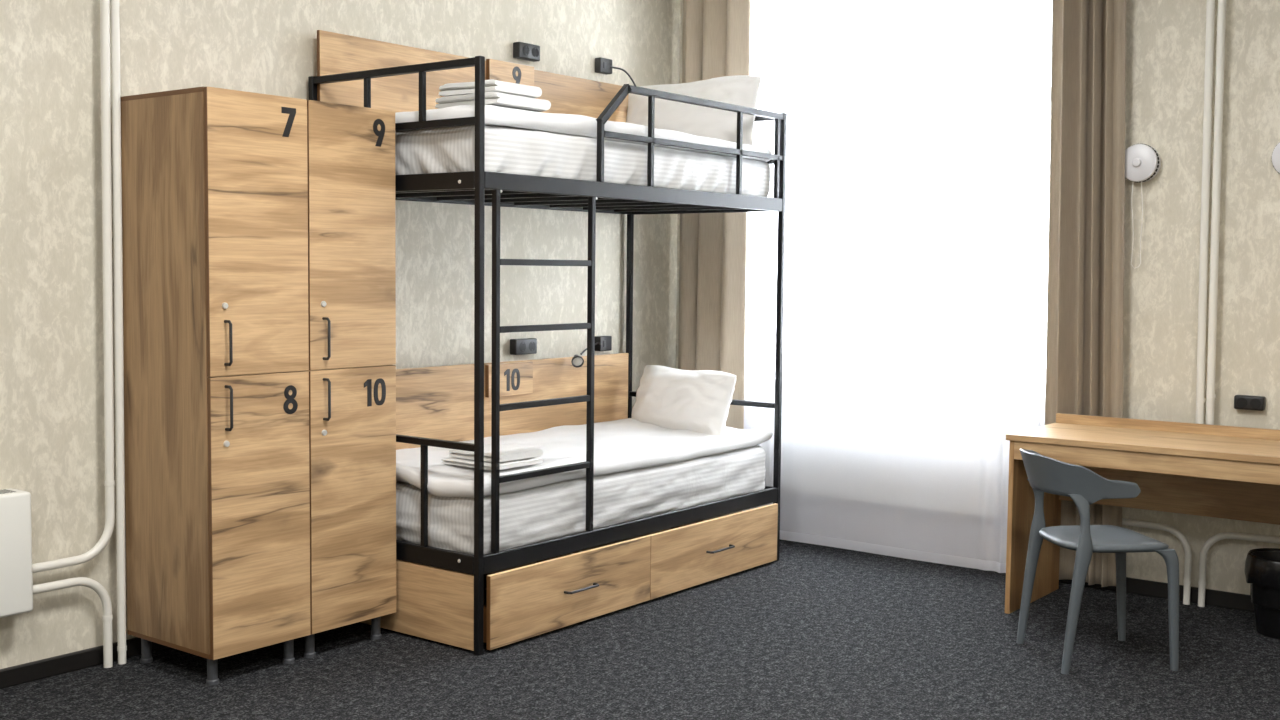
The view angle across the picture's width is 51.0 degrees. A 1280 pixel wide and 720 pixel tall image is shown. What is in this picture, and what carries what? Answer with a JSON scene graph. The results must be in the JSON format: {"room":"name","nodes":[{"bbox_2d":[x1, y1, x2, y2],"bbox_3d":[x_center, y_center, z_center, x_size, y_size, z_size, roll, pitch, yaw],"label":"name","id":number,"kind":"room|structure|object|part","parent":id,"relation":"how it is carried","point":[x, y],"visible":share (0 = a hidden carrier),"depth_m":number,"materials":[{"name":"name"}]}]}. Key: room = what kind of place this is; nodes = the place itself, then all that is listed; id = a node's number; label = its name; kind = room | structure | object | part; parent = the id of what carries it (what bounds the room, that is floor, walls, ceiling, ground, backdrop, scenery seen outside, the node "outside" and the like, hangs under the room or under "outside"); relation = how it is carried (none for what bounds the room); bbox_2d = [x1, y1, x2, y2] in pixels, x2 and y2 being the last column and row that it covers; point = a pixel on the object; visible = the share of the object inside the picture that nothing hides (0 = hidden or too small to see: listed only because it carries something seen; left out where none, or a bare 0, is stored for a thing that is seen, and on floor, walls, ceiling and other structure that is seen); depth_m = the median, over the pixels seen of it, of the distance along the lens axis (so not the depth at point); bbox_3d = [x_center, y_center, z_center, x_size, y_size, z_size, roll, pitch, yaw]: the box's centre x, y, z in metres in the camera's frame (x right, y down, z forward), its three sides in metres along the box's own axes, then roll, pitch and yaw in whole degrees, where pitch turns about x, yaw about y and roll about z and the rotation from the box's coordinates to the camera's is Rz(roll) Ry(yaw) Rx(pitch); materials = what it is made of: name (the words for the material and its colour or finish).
{"room":"dormitory","nodes":[
{"label":"dormitory","id":0,"kind":"room"},
{"bbox_2d":[0,0,679,668],"bbox_3d":[-2.139,-0.510,4.456,0.300,3.150,8.100,4,5,37],"label":"wall","id":1,"kind":"structure","parent":0,"point":[52,437],"depth_m":4.78,"materials":[{"name":"paint"}]},
{"bbox_2d":[0,488,32,617],"bbox_3d":[-2.345,0.642,3.930,0.125,0.394,1.106,4,5,37],"label":"heater","id":2,"kind":"object","parent":1,"relation":"attached to","point":[16,578],"visible":1,"depth_m":4.29,"materials":[{"name":"white metal"}]},
{"bbox_2d":[32,0,114,572],"bbox_3d":[-1.893,-0.692,4.416,0.034,2.776,0.341,4,5,37],"label":"pipe","id":3,"kind":"object","parent":1,"relation":"attached to","point":[109,482],"visible":0.98,"depth_m":4.54,"materials":[{"name":"white metal"}]},
{"bbox_2d":[0,637,169,688],"bbox_3d":[-2.149,1.048,4.306,0.020,0.062,7.700,4,5,37],"label":"baseboard","id":4,"kind":"structure","parent":1,"relation":"attached to","point":[65,663],"depth_m":4.54,"materials":[{"name":"black"}]},
{"bbox_2d":[510,338,536,354],"bbox_3d":[-0.546,-0.064,6.292,0.046,0.073,0.148,4,5,37],"label":"socket","id":5,"kind":"object","parent":1,"relation":"attached to","point":[521,346],"visible":1,"depth_m":6.26,"materials":[{"name":"black plastic"}]},
{"bbox_2d":[519,342,525,351],"bbox_3d":[-0.547,-0.061,6.256,0.002,0.047,0.047,4,5,37],"label":"outlet","id":6,"kind":"object","parent":5,"relation":"attached to","point":[522,345],"depth_m":6.25,"materials":[{"name":"black plastic"}]},
{"bbox_2d":[529,341,535,350],"bbox_3d":[-0.508,-0.065,6.307,0.002,0.047,0.047,4,5,37],"label":"outlet","id":7,"kind":"object","parent":5,"relation":"attached to","point":[532,344],"depth_m":6.31,"materials":[{"name":"black plastic"}]},
{"bbox_2d":[513,42,539,61],"bbox_3d":[-0.524,-1.428,6.209,0.046,0.072,0.146,4,5,37],"label":"socket","id":8,"kind":"object","parent":1,"relation":"attached to","point":[521,50],"visible":1,"depth_m":6.18,"materials":[{"name":"black plastic"}]},
{"bbox_2d":[523,45,528,55],"bbox_3d":[-0.525,-1.425,6.173,0.002,0.047,0.047,4,5,37],"label":"outlet","id":9,"kind":"object","parent":8,"relation":"attached to","point":[525,47],"depth_m":6.17,"materials":[{"name":"black plastic"}]},
{"bbox_2d":[532,47,538,57],"bbox_3d":[-0.486,-1.428,6.224,0.002,0.047,0.047,4,5,37],"label":"outlet","id":10,"kind":"object","parent":8,"relation":"attached to","point":[535,50],"depth_m":6.22,"materials":[{"name":"black plastic"}]},
{"bbox_2d":[571,336,611,367],"bbox_3d":[-0.240,-0.043,6.605,0.066,0.135,0.444,2,4,18],"label":"reading lamp","id":11,"kind":"object","parent":1,"relation":"attached to","point":[602,343],"visible":0.84,"depth_m":6.72,"materials":[{"name":"black plastic"}]},
{"bbox_2d":[595,57,635,85],"bbox_3d":[-0.114,-1.357,6.697,0.248,0.284,0.077,-1,4,-24],"label":"reading lamp","id":12,"kind":"object","parent":1,"relation":"attached to","point":[602,65],"visible":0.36,"depth_m":6.64,"materials":[{"name":"black plastic"}]},
{"bbox_2d":[0,539,1279,719],"bbox_3d":[0.446,1.283,2.580,6.855,0.120,8.100,4,5,37],"label":"floor","id":13,"kind":"structure","parent":0,"point":[816,632],"depth_m":4.68,"materials":[{"name":"grey carpet"}]},
{"bbox_2d":[33,577,112,667],"bbox_3d":[-1.919,0.900,4.512,0.034,0.333,0.309,4,5,37],"label":"pipe","id":14,"kind":"object","parent":13,"relation":"on","point":[107,617],"visible":0.97,"depth_m":4.59,"materials":[{"name":"white metal"}]},
{"bbox_2d":[110,0,126,663],"bbox_3d":[-1.785,-0.514,4.572,0.032,3.150,0.046,4,5,37],"label":"pipe","id":15,"kind":"object","parent":13,"relation":"on","point":[114,4],"visible":1,"depth_m":4.59,"materials":[{"name":"white metal"}]},
{"bbox_2d":[121,86,310,684],"bbox_3d":[-1.452,0.083,4.631,0.535,1.957,0.400,4,5,37],"label":"locker","id":16,"kind":"object","parent":13,"relation":"on","point":[215,180],"visible":1,"depth_m":4.47,"materials":[{"name":"brown wood"}]},
{"bbox_3d":[-1.727,1.009,4.690,0.042,0.095,0.042,4,5,37],"label":"leg","id":17,"kind":"part","parent":16,"relation":"part of","materials":[{"name":"grey plastic"}]},
{"bbox_3d":[-1.464,-0.886,4.582,0.480,0.016,0.400,4,5,37],"label":"panel","id":18,"kind":"part","parent":16,"relation":"part of","materials":[{"name":"brown wood"}]},
{"bbox_3d":[-1.483,0.955,4.708,0.480,0.016,0.400,4,5,37],"label":"panel","id":19,"kind":"part","parent":16,"relation":"part of","materials":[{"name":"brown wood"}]},
{"bbox_3d":[-1.422,1.028,4.456,0.042,0.095,0.042,4,5,37],"label":"leg","id":20,"kind":"part","parent":16,"relation":"part of","materials":[{"name":"grey plastic"}]},
{"bbox_3d":[-1.340,0.158,4.373,0.035,0.150,0.010,4,5,37],"label":"handle","id":21,"kind":"part","parent":16,"relation":"part of","materials":[{"name":"black plastic"}]},
{"bbox_3d":[-1.338,-0.055,4.358,0.035,0.150,0.010,4,5,37],"label":"handle","id":22,"kind":"part","parent":16,"relation":"part of","materials":[{"name":"black plastic"}]},
{"bbox_3d":[-1.270,-0.418,4.461,0.018,0.928,0.396,4,5,37],"label":"door","id":23,"kind":"part","parent":16,"relation":"part of","materials":[{"name":"brown wood"}]},
{"bbox_3d":[-1.279,0.511,4.524,0.018,0.928,0.396,4,5,37],"label":"door","id":24,"kind":"part","parent":16,"relation":"part of","materials":[{"name":"brown wood"}]},
{"bbox_3d":[-1.233,1.014,4.702,0.042,0.095,0.042,4,5,37],"label":"leg","id":25,"kind":"part","parent":16,"relation":"part of","materials":[{"name":"grey plastic"}]},
{"bbox_2d":[304,100,395,657],"bbox_3d":[-1.208,0.064,4.950,0.535,1.957,0.398,4,5,37],"label":"locker","id":26,"kind":"object","parent":13,"relation":"on","point":[351,149],"visible":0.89,"depth_m":4.79,"materials":[{"name":"brown wood"}]},
{"bbox_3d":[-1.177,1.009,4.775,0.042,0.095,0.042,4,5,37],"label":"leg","id":27,"kind":"part","parent":26,"relation":"part of","materials":[{"name":"grey plastic"}]},
{"bbox_3d":[-1.093,-0.074,4.677,0.035,0.150,0.010,4,5,37],"label":"handle","id":28,"kind":"part","parent":26,"relation":"part of","materials":[{"name":"black plastic"}]},
{"bbox_3d":[-1.095,0.138,4.691,0.035,0.150,0.010,4,5,37],"label":"handle","id":29,"kind":"part","parent":26,"relation":"part of","materials":[{"name":"black plastic"}]},
{"bbox_3d":[-1.026,-0.437,4.779,0.018,0.928,0.394,4,5,37],"label":"door","id":30,"kind":"part","parent":26,"relation":"part of","materials":[{"name":"brown wood"}]},
{"bbox_3d":[-1.035,0.492,4.843,0.018,0.928,0.394,4,5,37],"label":"door","id":31,"kind":"part","parent":26,"relation":"part of","materials":[{"name":"brown wood"}]},
{"bbox_3d":[-0.989,0.995,5.020,0.042,0.095,0.042,4,5,37],"label":"leg","id":32,"kind":"part","parent":26,"relation":"part of","materials":[{"name":"grey plastic"}]},
{"bbox_2d":[308,30,786,655],"bbox_3d":[-0.293,-0.162,5.803,0.978,2.310,2.054,4,5,37],"label":"bunk bed","id":33,"kind":"object","parent":13,"relation":"on","point":[497,598],"visible":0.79,"depth_m":5.41,"materials":[{"name":"black"}]},
{"bbox_3d":[-1.286,-0.045,5.298,0.027,2.125,0.027,4,5,37],"label":"post","id":34,"kind":"part","parent":33,"relation":"part of","materials":[{"name":"black metal"}]},
{"bbox_3d":[-0.938,0.889,5.085,0.869,0.273,0.016,4,5,37],"label":"panel","id":35,"kind":"part","parent":33,"relation":"part of","materials":[{"name":"brown wood"}]},
{"bbox_3d":[-0.935,0.715,5.074,0.875,0.067,0.025,4,5,37],"label":"rail","id":36,"kind":"part","parent":33,"relation":"part of","materials":[{"name":"black metal"}]},
{"bbox_3d":[-0.921,-0.655,4.981,0.875,0.060,0.025,4,5,37],"label":"rail","id":37,"kind":"part","parent":33,"relation":"part of","materials":[{"name":"black metal"}]},
{"bbox_3d":[-0.648,-1.068,6.011,0.017,0.523,1.986,4,5,37],"label":"headboard","id":38,"kind":"part","parent":33,"relation":"part of","materials":[{"name":"brown wood"}]},
{"bbox_3d":[-0.570,0.000,4.751,0.027,2.125,0.027,4,5,37],"label":"post","id":39,"kind":"part","parent":33,"relation":"part of","materials":[{"name":"black metal"}]},
{"bbox_3d":[-0.598,0.088,6.139,0.022,0.147,0.295,4,5,37],"label":"number plate","id":40,"kind":"part","parent":33,"relation":"part of","materials":[{"name":"brown wood"}]},
{"bbox_3d":[-0.584,-1.265,6.047,0.022,0.147,0.295,4,5,37],"label":"number plate","id":41,"kind":"part","parent":33,"relation":"part of","materials":[{"name":"brown wood"}]},
{"bbox_3d":[-0.667,0.281,6.096,0.017,0.540,1.970,4,5,37],"label":"headboard","id":42,"kind":"part","parent":33,"relation":"part of","materials":[{"name":"brown wood"}]},
{"bbox_3d":[-0.664,-0.726,6.056,0.025,0.060,1.996,4,5,37],"label":"rail","id":43,"kind":"part","parent":33,"relation":"part of","materials":[{"name":"black metal"}]},
{"bbox_3d":[-0.254,0.888,5.203,0.018,0.270,0.956,4,5,37],"label":"drawer","id":44,"kind":"part","parent":33,"relation":"part of","materials":[{"name":"brown wood"}]},
{"bbox_2d":[396,445,765,554],"bbox_3d":[-0.311,0.550,5.862,0.853,0.241,1.977,4,5,37],"label":"mattress","id":45,"kind":"object","parent":33,"relation":"on","point":[558,509],"visible":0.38,"depth_m":5.28,"materials":[{"name":"white fabric"}]},
{"bbox_2d":[396,418,772,497],"bbox_3d":[-0.305,0.387,5.860,0.855,0.118,2.038,4,5,37],"label":"duvet","id":46,"kind":"object","parent":45,"relation":"on","point":[620,445],"visible":0.73,"depth_m":5.66,"materials":[{"name":"white fabric"}]},
{"bbox_2d":[441,457,542,469],"bbox_3d":[-0.567,0.386,5.140,0.287,0.023,0.273,4,5,37],"label":"towel","id":47,"kind":"object","parent":46,"relation":"on","point":[453,461],"visible":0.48,"depth_m":5.07,"materials":[{"name":"white fabric"}]},
{"bbox_2d":[449,444,542,461],"bbox_3d":[-0.556,0.355,5.154,0.265,0.034,0.254,4,5,37],"label":"towel","id":48,"kind":"object","parent":47,"relation":"on","point":[507,452],"visible":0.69,"depth_m":5.10,"materials":[{"name":"white fabric"}]},
{"bbox_2d":[631,365,735,434],"bbox_3d":[0.198,0.201,6.488,0.216,0.324,0.718,-2,5,-35],"label":"pillow","id":49,"kind":"object","parent":46,"relation":"on","point":[699,401],"visible":0.79,"depth_m":6.34,"materials":[{"name":"white fabric"}]},
{"bbox_3d":[-0.223,0.887,5.202,0.033,0.010,0.186,4,5,37],"label":"handle","id":50,"kind":"part","parent":33,"relation":"part of","materials":[{"name":"black plastic"}]},
{"bbox_2d":[395,125,770,196],"bbox_3d":[-0.297,-0.807,5.770,0.860,0.207,1.983,4,5,37],"label":"mattress","id":51,"kind":"object","parent":33,"relation":"on","point":[448,149],"visible":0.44,"depth_m":5.12,"materials":[{"name":"white fabric"}]},
{"bbox_2d":[395,105,771,161],"bbox_3d":[-0.302,-0.943,5.756,0.849,0.092,1.974,4,5,37],"label":"duvet","id":52,"kind":"object","parent":51,"relation":"on","point":[566,124],"visible":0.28,"depth_m":5.10,"materials":[{"name":"white fabric"}]},
{"bbox_2d":[435,92,550,111],"bbox_3d":[-0.549,-0.956,5.011,0.321,0.046,0.302,4,5,37],"label":"towel","id":53,"kind":"object","parent":52,"relation":"on","point":[491,98],"visible":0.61,"depth_m":4.91,"materials":[{"name":"white fabric"}]},
{"bbox_2d":[439,79,541,97],"bbox_3d":[-0.558,-1.002,5.001,0.294,0.046,0.258,4,5,37],"label":"towel","id":54,"kind":"object","parent":53,"relation":"on","point":[451,89],"visible":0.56,"depth_m":4.92,"materials":[{"name":"white fabric"}]},
{"bbox_2d":[626,75,760,145],"bbox_3d":[0.235,-1.158,6.437,0.798,0.377,0.174,4,5,37],"label":"pillow","id":55,"kind":"object","parent":52,"relation":"on","point":[741,90],"visible":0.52,"depth_m":6.29,"materials":[{"name":"white fabric"}]},
{"bbox_3d":[-0.055,-0.141,6.901,0.027,2.125,0.027,4,5,37],"label":"post","id":56,"kind":"part","parent":33,"relation":"part of","materials":[{"name":"black metal"}]},
{"bbox_3d":[0.038,0.689,5.602,0.025,0.067,1.996,4,5,37],"label":"rail","id":57,"kind":"part","parent":33,"relation":"part of","materials":[{"name":"black metal"}]},
{"bbox_3d":[0.052,-0.681,5.509,0.025,0.060,1.996,4,5,37],"label":"rail","id":58,"kind":"part","parent":33,"relation":"part of","materials":[{"name":"black metal"}]},
{"bbox_3d":[0.250,-0.925,5.749,0.027,0.396,1.356,4,5,37],"label":"guard rail","id":59,"kind":"part","parent":33,"relation":"part of","materials":[{"name":"black metal"}]},
{"bbox_3d":[0.309,-0.752,6.584,0.875,0.060,0.025,4,5,37],"label":"rail","id":60,"kind":"part","parent":33,"relation":"part of","materials":[{"name":"black metal"}]},
{"bbox_3d":[0.342,0.841,5.979,0.018,0.270,1.000,4,5,37],"label":"drawer","id":61,"kind":"part","parent":33,"relation":"part of","materials":[{"name":"brown wood"}]},
{"bbox_3d":[0.363,0.841,5.964,0.033,0.010,0.190,4,5,37],"label":"handle","id":62,"kind":"part","parent":33,"relation":"part of","materials":[{"name":"black plastic"}]},
{"bbox_3d":[0.661,-0.097,6.354,0.027,2.125,0.027,4,5,37],"label":"post","id":63,"kind":"part","parent":33,"relation":"part of","materials":[{"name":"black"}]},
{"bbox_2d":[1016,448,1178,673],"bbox_3d":[1.626,0.704,4.855,0.501,0.752,0.432,0,4,-8],"label":"chair","id":64,"kind":"object","parent":13,"relation":"on","point":[1085,487],"visible":1,"depth_m":4.69,"materials":[{"name":"grey plastic"}]},
{"bbox_3d":[1.470,0.754,5.024,0.097,0.625,0.046,0,4,-8],"label":"leg","id":65,"kind":"part","parent":64,"relation":"part of","materials":[{"name":"grey plastic"}]},
{"bbox_3d":[1.519,0.779,4.659,0.097,0.625,0.046,0,4,-8],"label":"leg","id":66,"kind":"part","parent":64,"relation":"part of","materials":[{"name":"grey plastic"}]},
{"bbox_3d":[1.545,0.411,4.824,0.330,0.165,0.432,0,4,-8],"label":"backrest","id":67,"kind":"part","parent":64,"relation":"part of","materials":[{"name":"grey plastic"}]},
{"bbox_3d":[1.673,0.652,4.857,0.394,0.038,0.393,0,4,-8],"label":"seat","id":68,"kind":"part","parent":64,"relation":"part of","materials":[{"name":"grey plastic"}]},
{"bbox_3d":[1.797,0.853,5.072,0.106,0.428,0.049,0,4,-8],"label":"leg","id":69,"kind":"part","parent":64,"relation":"part of","materials":[{"name":"grey plastic"}]},
{"bbox_3d":[1.845,0.878,4.711,0.106,0.428,0.049,0,4,-8],"label":"leg","id":70,"kind":"part","parent":64,"relation":"part of","materials":[{"name":"grey plastic"}]},
{"bbox_2d":[1005,413,1279,613],"bbox_3d":[2.445,0.684,5.078,2.000,0.778,0.568,4,5,37],"label":"desk","id":71,"kind":"object","parent":13,"relation":"on","point":[1217,471],"visible":0.96,"depth_m":5.44,"materials":[{"name":"brown wood"}]},
{"bbox_3d":[1.673,0.668,5.676,0.020,0.712,0.558,4,5,37],"label":"panel","id":72,"kind":"part","parent":71,"relation":"part of","materials":[{"name":"brown wood"}]},
{"bbox_3d":[2.607,0.504,5.275,1.932,0.310,0.018,4,5,37],"label":"modesty panel","id":73,"kind":"part","parent":71,"relation":"part of","materials":[{"name":"brown wood"}]},
{"bbox_2d":[1122,518,1191,604],"bbox_3d":[2.140,0.854,5.790,0.466,0.336,0.031,4,5,37],"label":"pipe","id":74,"kind":"object","parent":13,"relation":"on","point":[1187,549],"visible":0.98,"depth_m":5.66,"materials":[{"name":"white metal"}]},
{"bbox_2d":[1198,532,1279,606],"bbox_3d":[2.533,0.878,5.490,0.466,0.336,0.031,4,5,37],"label":"pipe","id":75,"kind":"object","parent":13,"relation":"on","point":[1224,535],"visible":1,"depth_m":5.59,"materials":[{"name":"white metal"}]},
{"bbox_2d":[1244,548,1279,638],"bbox_3d":[2.498,0.910,5.198,0.283,0.311,0.281,4,5,37],"label":"waste bin","id":76,"kind":"object","parent":13,"relation":"on","point":[1262,565],"visible":1,"depth_m":5.14,"materials":[{"name":"black plastic"}]},
{"bbox_2d":[675,0,1279,594],"bbox_3d":[2.924,-0.524,5.428,6.555,3.150,0.400,4,5,37],"label":"wall","id":77,"kind":"structure","parent":0,"point":[1166,39],"depth_m":5.63,"materials":[{"name":"paint"}]},
{"bbox_2d":[1125,144,1160,268],"bbox_3d":[2.127,-0.656,5.727,0.164,0.532,0.083,4,5,37],"label":"air vent","id":78,"kind":"object","parent":77,"relation":"in","point":[1142,161],"visible":1,"depth_m":5.69,"materials":[{"name":"white plastic"}]},
{"bbox_3d":[2.108,-0.838,5.688,0.037,0.037,0.015,4,5,37],"label":"knob","id":79,"kind":"part","parent":78,"relation":"part of","materials":[{"name":"white plastic"}]},
{"bbox_3d":[2.125,-0.578,5.734,0.048,0.375,0.023,4,5,37],"label":"pull cord","id":80,"kind":"part","parent":78,"relation":"part of","materials":[{"name":"white plastic"}]},
{"bbox_2d":[1059,577,1254,611],"bbox_3d":[3.611,1.076,4.731,4.460,0.066,0.020,4,5,37],"label":"baseboard","id":81,"kind":"structure","parent":77,"relation":"attached to","point":[1217,598],"depth_m":5.69,"materials":[{"name":"black"}]},
{"bbox_2d":[1056,413,1279,439],"bbox_3d":[2.618,0.303,5.269,1.996,0.041,0.018,4,5,37],"label":"backsplash","id":82,"kind":"structure","parent":77,"relation":"attached to","point":[1194,428],"depth_m":5.57,"materials":[{"name":"brown wood"}]},
{"bbox_2d":[1196,0,1214,423],"bbox_3d":[2.199,-0.739,5.649,0.418,2.766,0.036,4,5,37],"label":"pipe","id":83,"kind":"object","parent":77,"relation":"attached to","point":[1210,9],"visible":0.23,"depth_m":5.54,"materials":[{"name":"white metal"}]},
{"bbox_2d":[1206,0,1225,424],"bbox_3d":[2.526,-0.719,5.400,0.440,2.766,0.036,4,5,37],"label":"pipe","id":84,"kind":"object","parent":77,"relation":"attached to","point":[1221,16],"visible":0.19,"depth_m":5.51,"materials":[{"name":"white metal"}]},
{"bbox_2d":[1234,395,1265,410],"bbox_3d":[2.507,0.176,5.511,0.116,0.058,0.042,4,5,37],"label":"socket","id":85,"kind":"object","parent":77,"relation":"attached to","point":[1244,402],"visible":1,"depth_m":5.49,"materials":[{"name":"black plastic"}]},
{"bbox_2d":[1236,398,1246,407],"bbox_3d":[2.475,0.175,5.511,0.042,0.042,0.002,4,5,37],"label":"outlet","id":86,"kind":"object","parent":85,"relation":"attached to","point":[1240,402],"depth_m":5.51,"materials":[{"name":"black plastic"}]},
{"bbox_2d":[1250,398,1260,408],"bbox_3d":[2.516,0.178,5.479,0.042,0.042,0.002,4,5,37],"label":"outlet","id":87,"kind":"object","parent":85,"relation":"attached to","point":[1255,403],"depth_m":5.48,"materials":[{"name":"black plastic"}]},
{"bbox_2d":[1272,142,1279,173],"bbox_3d":[2.607,-0.626,5.359,0.164,0.532,0.083,4,5,37],"label":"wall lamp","id":88,"kind":"object","parent":77,"relation":"in","point":[1276,152],"visible":1,"depth_m":5.37,"materials":[{"name":"white plastic"}]},
{"bbox_3d":[0.479,-1.979,2.357,6.855,0.120,8.100,4,5,37],"label":"ceiling","id":89,"kind":"structure","parent":0,"visible":0},
{"bbox_3d":[1.197,-2.164,6.283,2.575,0.030,0.130,4,5,37],"label":"trim","id":90,"kind":"structure","parent":89,"relation":"attached to","visible":0},
{"bbox_2d":[678,0,750,519],"bbox_3d":[0.345,-0.651,6.945,0.168,3.085,0.467,-3,5,-41],"label":"curtain","id":91,"kind":"object","parent":90,"relation":"hanging from","point":[715,33],"visible":0.41,"depth_m":6.88,"materials":[{"name":"beige fabric"}]},
{"bbox_2d":[743,0,1051,572],"bbox_3d":[1.061,-0.610,6.503,1.928,3.093,0.073,4,5,37],"label":"sheer curtain","id":92,"kind":"object","parent":90,"relation":"hanging from","point":[918,142],"visible":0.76,"depth_m":6.35,"materials":[{"name":"white fabric"}]},
{"bbox_2d":[1045,0,1125,586],"bbox_3d":[1.948,-0.561,5.818,0.395,3.080,0.107,4,5,37],"label":"curtain","id":93,"kind":"object","parent":90,"relation":"hanging from","point":[1085,291],"visible":0.8,"depth_m":5.82,"materials":[{"name":"beige fabric"}]}
]}

